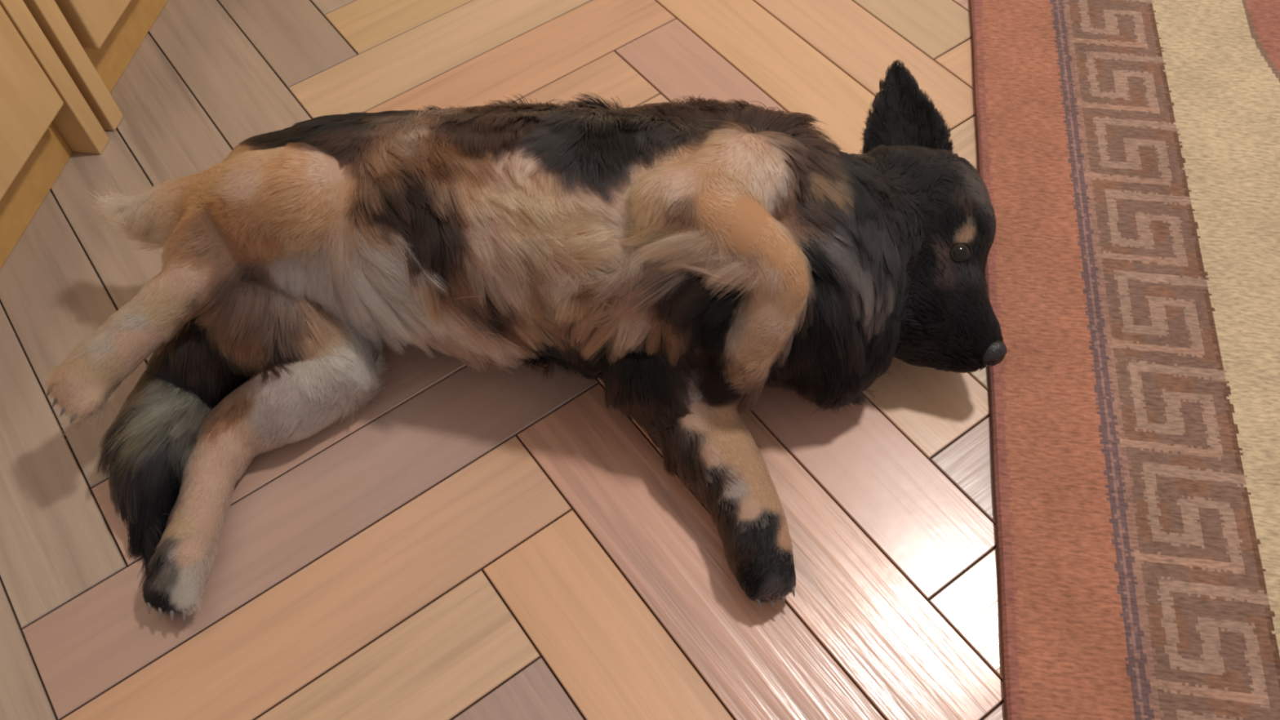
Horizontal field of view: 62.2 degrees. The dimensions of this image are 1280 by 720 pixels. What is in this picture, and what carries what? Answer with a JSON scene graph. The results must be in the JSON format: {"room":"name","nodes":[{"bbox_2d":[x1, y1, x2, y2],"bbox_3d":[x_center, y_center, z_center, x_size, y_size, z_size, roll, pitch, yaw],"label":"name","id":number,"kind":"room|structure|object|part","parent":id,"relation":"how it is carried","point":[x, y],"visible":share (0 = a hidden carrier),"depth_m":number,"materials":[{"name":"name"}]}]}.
{"room":"living room","nodes":[
{"label":"living room","id":0,"kind":"room"},
{"bbox_2d":[0,0,1004,719],"bbox_3d":[0.022,-0.309,1.183,3.900,0.004,4.000,6,57,7],"label":"floor","id":1,"kind":"structure","parent":0,"point":[473,545],"depth_m":0.90,"materials":[{"name":"brown wood"}]},
{"bbox_2d":[0,0,109,269],"bbox_3d":[-0.852,-0.262,0.661,0.491,0.880,0.600,6,57,7],"label":"base cabinet","id":2,"kind":"object","parent":1,"relation":"on","point":[45,118],"visible":1,"depth_m":1.06,"materials":[{"name":"yellow wood"}]},
{"bbox_3d":[-0.655,-0.245,0.629,0.023,0.742,0.544,6,57,7],"label":"door","id":3,"kind":"part","parent":2,"relation":"part of","materials":[{"name":"yellow wood"}]},
{"bbox_3d":[-0.824,-0.493,0.832,0.455,0.850,0.024,6,57,7],"label":"panel","id":4,"kind":"part","parent":2,"relation":"part of","materials":[{"name":"yellow wood"}]},
{"bbox_2d":[22,0,168,130],"bbox_3d":[-0.756,-0.766,0.993,0.491,0.880,0.598,6,57,7],"label":"base cabinet","id":5,"kind":"object","parent":1,"relation":"on","point":[95,41],"visible":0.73,"depth_m":1.13,"materials":[{"name":"yellow wood"}]},
{"bbox_3d":[-0.819,-0.523,0.852,0.455,0.850,0.024,6,57,7],"label":"panel","id":6,"kind":"part","parent":5,"relation":"part of","materials":[{"name":"yellow wood"}]},
{"bbox_3d":[-0.559,-0.749,0.962,0.023,0.742,0.516,6,57,7],"label":"door","id":7,"kind":"part","parent":5,"relation":"part of","materials":[{"name":"yellow wood"}]},
{"bbox_2d":[43,58,1007,622],"bbox_3d":[-0.084,-0.040,0.862,0.812,0.234,0.473,-7,56,-2],"label":"dog","id":8,"kind":"object","parent":1,"relation":"on","point":[692,258],"visible":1,"depth_m":0.86},
{"bbox_2d":[968,0,1279,719],"bbox_3d":[0.855,-0.091,0.987,1.049,0.011,1.849,5,57,6],"label":"patterned rug","id":9,"kind":"object","parent":1,"relation":"on","point":[1128,151],"visible":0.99,"depth_m":0.95,"materials":[{"name":"fabric"}]}
]}

